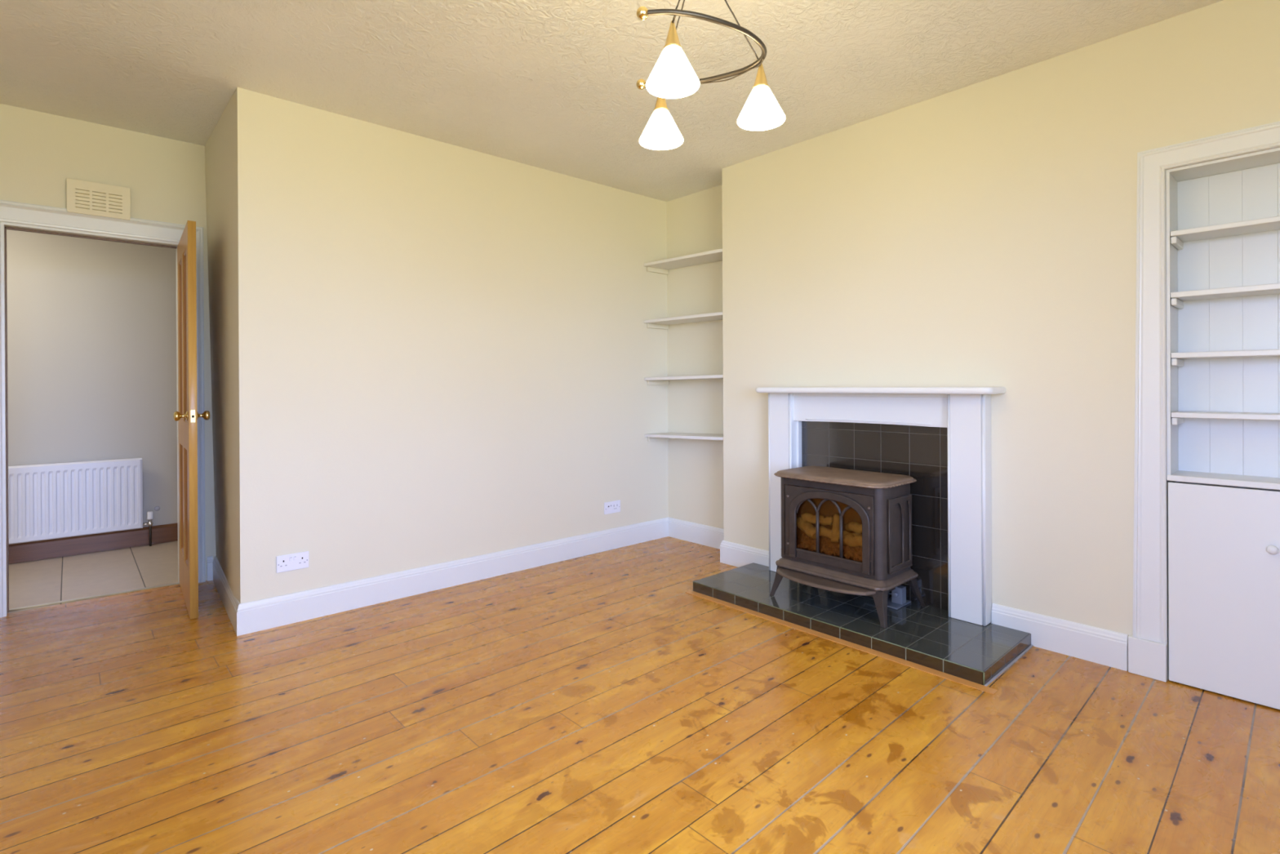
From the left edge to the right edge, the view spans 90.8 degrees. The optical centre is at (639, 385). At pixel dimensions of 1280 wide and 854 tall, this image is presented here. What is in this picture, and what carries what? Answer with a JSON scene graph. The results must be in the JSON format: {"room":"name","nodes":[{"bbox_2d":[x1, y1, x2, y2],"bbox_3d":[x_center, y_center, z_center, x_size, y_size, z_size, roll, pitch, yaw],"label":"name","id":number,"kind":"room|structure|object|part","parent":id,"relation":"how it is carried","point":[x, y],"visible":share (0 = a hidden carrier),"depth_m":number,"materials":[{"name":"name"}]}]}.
{"room":"living room","nodes":[
{"label":"living room","id":0,"kind":"room"},
{"bbox_2d":[6,229,177,527],"bbox_3d":[-4.027,-0.086,4.677,3.500,2.600,0.100,0,0,-42],"label":"wall","id":1,"kind":"structure","parent":0,"point":[91,323],"depth_m":4.63,"materials":[{"name":"paint"}]},
{"bbox_2d":[8,457,159,546],"bbox_3d":[-4.226,0.880,4.359,1.468,0.670,0.099,0,0,-42],"label":"radiator","id":2,"kind":"object","parent":1,"relation":"attached to","point":[55,500],"visible":0.98,"depth_m":4.49,"materials":[{"name":"metal"}]},
{"bbox_2d":[8,457,142,466],"bbox_3d":[-4.260,0.548,4.309,1.355,0.006,0.042,0,0,-42],"label":"grille","id":3,"kind":"object","parent":2,"relation":"attached to","point":[104,462],"depth_m":4.54,"materials":[{"name":"metal"}]},
{"bbox_2d":[8,522,177,564],"bbox_3d":[-3.980,1.145,4.634,3.480,0.137,0.020,0,0,-42],"label":"baseboard","id":4,"kind":"structure","parent":1,"relation":"attached to","point":[73,545],"depth_m":4.60,"materials":[{"name":"brown wood"}]},
{"bbox_2d":[0,103,216,580],"bbox_3d":[-3.404,-0.137,3.353,2.150,2.700,0.100,0,0,-42],"label":"wall","id":5,"kind":"structure","parent":0,"point":[165,178],"depth_m":3.64,"materials":[{"name":"beige paint"}]},
{"bbox_2d":[66,177,130,220],"bbox_3d":[-3.062,-1.053,3.575,0.273,0.185,0.033,0,0,-42],"label":"air vent","id":6,"kind":"object","parent":5,"relation":"in","point":[86,197],"visible":1,"depth_m":3.56,"materials":[{"name":"beige plastic"}]},
{"bbox_2d":[0,200,205,617],"bbox_3d":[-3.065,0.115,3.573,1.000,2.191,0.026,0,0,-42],"label":"trim","id":7,"kind":"structure","parent":5,"relation":"attached to","point":[15,212],"depth_m":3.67,"materials":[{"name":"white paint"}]},
{"bbox_2d":[173,220,209,619],"bbox_3d":[-2.571,0.175,3.555,0.158,2.052,0.800,0,0,-42],"label":"door","id":8,"kind":"structure","parent":5,"relation":"in","point":[187,415],"depth_m":3.27,"materials":[{"name":"brown wood"}]},
{"bbox_3d":[-2.383,0.156,3.276,0.062,0.052,0.054,0,0,-42],"label":"knob","id":9,"kind":"part","parent":8,"relation":"part of","materials":[{"name":"gold metal"}]},
{"bbox_3d":[-2.666,-0.269,3.693,0.030,0.929,0.244,0,0,-39],"label":"panel","id":10,"kind":"part","parent":8,"relation":"part of","materials":[{"name":"brown wood"}]},
{"bbox_3d":[-2.661,0.658,3.695,0.030,0.635,0.244,0,0,-39],"label":"panel","id":11,"kind":"part","parent":8,"relation":"part of","materials":[{"name":"brown wood"}]},
{"bbox_3d":[-2.454,-0.269,3.434,0.030,0.929,0.244,0,0,-39],"label":"panel","id":12,"kind":"part","parent":8,"relation":"part of","materials":[{"name":"brown wood"}]},
{"bbox_3d":[-2.449,0.658,3.436,0.030,0.635,0.244,0,0,-39],"label":"panel","id":13,"kind":"part","parent":8,"relation":"part of","materials":[{"name":"brown wood"}]},
{"bbox_3d":[-2.558,0.175,3.564,0.036,2.052,0.792,0,0,-39],"label":"frame","id":14,"kind":"part","parent":8,"relation":"part of","materials":[{"name":"brown wood"}]},
{"bbox_3d":[-2.307,0.155,3.258,0.022,0.066,0.002,0,0,-39],"label":"latch plate","id":15,"kind":"part","parent":8,"relation":"part of","materials":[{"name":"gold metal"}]},
{"bbox_3d":[-2.310,0.155,3.338,0.062,0.052,0.054,0,0,-42],"label":"knob","id":16,"kind":"part","parent":8,"relation":"part of","materials":[{"name":"gold metal"}]},
{"bbox_2d":[206,555,213,581],"bbox_3d":[-2.675,1.134,3.928,0.030,0.148,0.018,0,0,-42],"label":"baseboard","id":17,"kind":"structure","parent":5,"relation":"attached to","point":[209,559],"depth_m":3.92,"materials":[{"name":"white paint"}]},
{"bbox_2d":[204,95,235,597],"bbox_3d":[-2.309,-0.143,3.591,0.148,2.700,1.019,0,0,-41],"label":"wall","id":18,"kind":"structure","parent":0,"point":[219,146],"depth_m":3.44,"materials":[{"name":"beige paint"}]},
{"bbox_2d":[213,555,239,635],"bbox_3d":[-2.296,1.133,3.493,0.018,0.148,1.139,0,0,-39],"label":"baseboard","id":19,"kind":"structure","parent":18,"relation":"attached to","point":[230,602],"depth_m":3.42,"materials":[{"name":"white paint"}]},
{"bbox_2d":[232,87,668,603],"bbox_3d":[-0.868,-0.130,4.128,3.024,2.658,0.120,0,0,-42],"label":"wall","id":20,"kind":"structure","parent":0,"point":[444,352],"depth_m":3.69,"materials":[{"name":"beige paint"}]},
{"bbox_2d":[275,551,308,573],"bbox_3d":[-1.769,0.896,3.217,0.149,0.084,0.016,0,0,-42],"label":"wall socket","id":21,"kind":"object","parent":20,"relation":"attached to","point":[295,561],"visible":1,"depth_m":3.21,"materials":[{"name":"white plastic"}]},
{"bbox_2d":[236,516,668,635],"bbox_3d":[-0.859,1.125,4.038,2.942,0.148,0.018,0,0,-42],"label":"baseboard","id":22,"kind":"structure","parent":20,"relation":"attached to","point":[260,615],"depth_m":3.69,"materials":[{"name":"white paint"}]},
{"bbox_2d":[604,499,620,514],"bbox_3d":[-0.203,0.889,4.633,0.152,0.087,0.017,0,0,-42],"label":"wall socket","id":23,"kind":"object","parent":20,"relation":"attached to","point":[611,507],"visible":1,"depth_m":4.63,"materials":[{"name":"white plastic"}]},
{"bbox_2d":[0,0,1223,201],"bbox_3d":[-0.283,-1.555,1.933,5.087,0.192,6.440,0,0,-42],"label":"ceiling","id":24,"kind":"structure","parent":0,"point":[549,85],"depth_m":2.83,"materials":[{"name":"white paint"}]},
{"bbox_2d":[636,0,785,150],"bbox_3d":[0.114,-1.092,1.743,0.484,0.736,0.421,0,0,-42],"label":"ceiling light","id":25,"kind":"object","parent":24,"relation":"hanging from","point":[673,76],"visible":1,"depth_m":1.71,"materials":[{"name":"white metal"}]},
{"bbox_3d":[0.064,-0.774,1.889,0.134,0.099,0.134,0,0,-42],"label":"lamp shade","id":26,"kind":"part","parent":25,"relation":"part of","materials":[{"name":"white glass"}]},
{"bbox_3d":[0.081,-0.782,1.556,0.134,0.099,0.134,0,0,-42],"label":"lamp shade","id":27,"kind":"part","parent":25,"relation":"part of","materials":[{"name":"white glass"}]},
{"bbox_3d":[0.337,-0.781,1.760,0.134,0.099,0.134,0,0,-42],"label":"lamp shade","id":28,"kind":"part","parent":25,"relation":"part of","materials":[{"name":"white glass"}]},
{"bbox_2d":[0,536,1279,853],"bbox_3d":[-0.787,1.261,2.398,5.237,0.120,7.820,0,0,-42],"label":"floor","id":29,"kind":"structure","parent":0,"point":[594,703],"depth_m":2.17,"materials":[{"name":"brown wood"}]},
{"bbox_2d":[8,582,179,611],"bbox_3d":[-3.117,1.207,3.639,0.771,0.007,0.036,0,0,-38],"label":"threshold strip","id":30,"kind":"object","parent":29,"relation":"on","point":[178,583],"visible":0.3,"depth_m":3.61,"materials":[{"name":"wood"}]},
{"bbox_2d":[685,590,998,694],"bbox_3d":[0.830,1.190,3.058,0.047,0.002,1.641,0,0,-42],"label":"border strip","id":31,"kind":"object","parent":29,"relation":"on","point":[992,691],"visible":1,"depth_m":2.88,"materials":[{"name":"brown wood"}]},
{"bbox_2d":[692,562,1031,685],"bbox_3d":[1.063,1.161,3.296,0.619,0.056,1.582,0,0,-42],"label":"hearth","id":32,"kind":"object","parent":29,"relation":"on","point":[926,637],"visible":0.91,"depth_m":3.01,"materials":[{"name":"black tile"}]},
{"bbox_2d":[769,466,925,627],"bbox_3d":[1.048,0.796,3.304,0.542,0.674,0.662,0,0,-42],"label":"stove","id":33,"kind":"object","parent":32,"relation":"on","point":[844,531],"visible":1,"depth_m":3.17,"materials":[{"name":"brown metal"}]},
{"bbox_3d":[0.768,1.055,3.431,0.087,0.159,0.091,0,0,-42],"label":"leg","id":34,"kind":"part","parent":33,"relation":"part of","materials":[{"name":"brown metal"}]},
{"bbox_3d":[0.952,0.861,3.193,0.006,0.014,0.386,0,0,-42],"label":"sill","id":35,"kind":"part","parent":33,"relation":"part of","materials":[{"name":"brown metal"}]},
{"bbox_3d":[0.951,0.717,3.206,0.012,0.377,0.499,0,0,-42],"label":"door","id":36,"kind":"part","parent":33,"relation":"part of","materials":[{"name":"brown metal"}]},
{"bbox_3d":[0.949,0.718,3.191,0.016,0.366,0.456,0,0,-42],"label":"arch moulding","id":37,"kind":"part","parent":33,"relation":"part of","materials":[{"name":"brown metal"}]},
{"bbox_3d":[1.062,0.474,3.320,0.425,0.030,0.659,0,0,-42],"label":"plate","id":38,"kind":"part","parent":33,"relation":"part of","materials":[{"name":"brown metal"}]},
{"bbox_3d":[1.075,0.951,3.326,0.405,0.045,0.642,0,0,-42],"label":"moulding","id":39,"kind":"part","parent":33,"relation":"part of","materials":[{"name":"brown metal"}]},
{"bbox_3d":[1.149,1.053,3.013,0.083,0.159,0.085,0,0,-42],"label":"leg","id":40,"kind":"part","parent":33,"relation":"part of","materials":[{"name":"brown metal"}]},
{"bbox_3d":[1.281,0.898,3.102,0.228,0.010,0.016,0,0,-42],"label":"sill","id":41,"kind":"part","parent":33,"relation":"part of","materials":[{"name":"brown metal"}]},
{"bbox_3d":[1.413,1.052,3.225,0.100,0.159,0.086,0,0,3],"label":"leg","id":42,"kind":"part","parent":33,"relation":"part of","materials":[{"name":"brown metal"}]},
{"bbox_2d":[755,386,1005,626],"bbox_3d":[1.219,0.569,3.411,0.230,1.126,1.327,0,0,-42],"label":"fireplace surround","id":43,"kind":"object","parent":32,"relation":"on","point":[966,411],"visible":0.94,"depth_m":3.08,"materials":[{"name":"white paint"}]},
{"bbox_3d":[0.849,0.587,3.831,0.012,1.091,0.164,0,0,-42],"label":"bead moulding","id":44,"kind":"part","parent":43,"relation":"part of","materials":[{"name":"white paint"}]},
{"bbox_2d":[755,386,1005,394],"bbox_3d":[1.206,0.022,3.400,0.202,0.034,1.327,0,0,-42],"label":"mantel shelf","id":45,"kind":"object","parent":43,"relation":"attached to","point":[771,390],"depth_m":3.24,"materials":[{"name":"white paint"}]},
{"bbox_3d":[1.568,0.584,3.036,0.012,1.091,0.170,0,0,-42],"label":"bead moulding","id":46,"kind":"part","parent":43,"relation":"part of","materials":[{"name":"white paint"}]},
{"bbox_2d":[984,644,1033,686],"bbox_3d":[1.579,1.185,2.691,0.572,0.004,0.007,0,0,-42],"label":"bead","id":47,"kind":"object","parent":29,"relation":"on","point":[1002,671],"visible":1,"depth_m":2.67},
{"bbox_2d":[1128,120,1279,709],"bbox_3d":[2.427,0.110,2.332,0.256,2.146,0.970,0,0,-42],"label":"tall cabinet","id":48,"kind":"object","parent":29,"relation":"on","point":[1207,379],"visible":1,"depth_m":2.51,"materials":[{"name":"white paint"}]},
{"bbox_3d":[2.202,-0.247,2.609,0.214,1.223,0.011,0,0,-42],"label":"panel","id":49,"kind":"part","parent":48,"relation":"part of","materials":[{"name":"white paint"}]},
{"bbox_3d":[2.438,-0.865,2.344,0.214,0.011,0.723,0,0,-42],"label":"panel","id":50,"kind":"part","parent":48,"relation":"part of","materials":[{"name":"white paint"}]},
{"bbox_3d":[2.244,0.782,2.406,0.020,0.794,0.354,0,0,-42],"label":"door","id":51,"kind":"part","parent":48,"relation":"part of","materials":[{"name":"white paint"}]},
{"bbox_2d":[1170,410,1279,420],"bbox_3d":[2.432,0.115,2.336,0.180,0.021,0.698,0,0,-42],"label":"shelf","id":52,"kind":"object","parent":48,"relation":"attached to","point":[1175,415],"depth_m":2.47,"materials":[{"name":"white paint"}]},
{"bbox_2d":[1170,349,1279,359],"bbox_3d":[2.431,-0.124,2.336,0.180,0.022,0.698,0,0,-42],"label":"shelf","id":53,"kind":"object","parent":48,"relation":"attached to","point":[1175,353],"depth_m":2.46,"materials":[{"name":"white paint"}]},
{"bbox_2d":[1170,283,1279,301],"bbox_3d":[2.430,-0.366,2.336,0.180,0.022,0.698,0,0,-42],"label":"shelf","id":54,"kind":"object","parent":48,"relation":"attached to","point":[1264,291],"depth_m":2.46,"materials":[{"name":"white paint"}]},
{"bbox_2d":[1170,216,1279,242],"bbox_3d":[2.429,-0.612,2.335,0.180,0.020,0.698,0,0,-42],"label":"shelf","id":55,"kind":"object","parent":48,"relation":"attached to","point":[1268,226],"depth_m":2.47,"materials":[{"name":"white paint"}]},
{"bbox_3d":[2.506,-0.248,2.404,0.022,1.223,0.700,0,0,-42],"label":"panel","id":56,"kind":"part","parent":48,"relation":"part of","materials":[{"name":"white paint"}]},
{"bbox_3d":[2.305,0.597,2.301,0.028,0.033,0.033,0,0,-42],"label":"door knob","id":57,"kind":"part","parent":48,"relation":"part of","materials":[{"name":"white ceramic"}]},
{"bbox_2d":[666,184,724,528],"bbox_3d":[0.557,-0.139,4.731,0.100,2.658,0.897,0,0,-42],"label":"wall","id":58,"kind":"structure","parent":0,"point":[694,220],"depth_m":4.80,"materials":[{"name":"beige paint"}]},
{"bbox_2d":[644,248,722,274],"bbox_3d":[0.387,-0.909,4.647,0.252,0.072,0.791,0,0,-42],"label":"shelf","id":59,"kind":"object","parent":58,"relation":"attached to","point":[663,266],"visible":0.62,"depth_m":4.66,"materials":[{"name":"white wood"}]},
{"bbox_2d":[644,311,722,329],"bbox_3d":[0.389,-0.476,4.648,0.252,0.063,0.791,0,0,-42],"label":"shelf","id":60,"kind":"object","parent":58,"relation":"attached to","point":[660,323],"visible":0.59,"depth_m":4.65,"materials":[{"name":"white wood"}]},
{"bbox_2d":[644,374,723,385],"bbox_3d":[0.392,-0.043,4.648,0.252,0.068,0.791,0,0,-42],"label":"shelf","id":61,"kind":"object","parent":58,"relation":"attached to","point":[651,380],"visible":0.6,"depth_m":4.66,"materials":[{"name":"white wood"}]},
{"bbox_2d":[644,432,723,441],"bbox_3d":[0.394,0.386,4.649,0.252,0.080,0.791,0,0,-42],"label":"shelf","id":62,"kind":"object","parent":58,"relation":"attached to","point":[660,436],"visible":0.59,"depth_m":4.65,"materials":[{"name":"white wood"}]},
{"bbox_2d":[668,517,724,549],"bbox_3d":[0.486,1.117,4.730,0.018,0.148,0.796,0,0,-42],"label":"baseboard","id":63,"kind":"structure","parent":58,"relation":"attached to","point":[704,535],"depth_m":4.79,"materials":[{"name":"white paint"}]},
{"bbox_2d":[721,0,1279,679],"bbox_3d":[2.132,-0.144,2.795,0.360,2.658,4.287,0,0,-42],"label":"wall","id":64,"kind":"structure","parent":0,"point":[983,233],"depth_m":2.95,"materials":[{"name":"beige paint"}]},
{"bbox_2d":[720,540,768,567],"bbox_3d":[0.698,1.116,4.108,0.018,0.148,0.447,0,0,-42],"label":"baseboard","id":65,"kind":"structure","parent":64,"relation":"attached to","point":[731,553],"depth_m":4.14,"materials":[{"name":"white paint"}]},
{"bbox_2d":[801,421,948,610],"bbox_3d":[1.279,0.635,3.499,0.024,0.993,0.869,0,0,-42],"label":"panel","id":66,"kind":"object","parent":64,"relation":"attached to","point":[920,453],"visible":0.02,"depth_m":3.31,"materials":[{"name":"black tile"}]},
{"bbox_2d":[991,603,1128,671],"bbox_3d":[1.858,1.112,2.825,0.018,0.148,0.520,0,0,-42],"label":"baseboard","id":67,"kind":"structure","parent":64,"relation":"attached to","point":[1100,646],"depth_m":2.78,"materials":[{"name":"white paint"}]}
]}

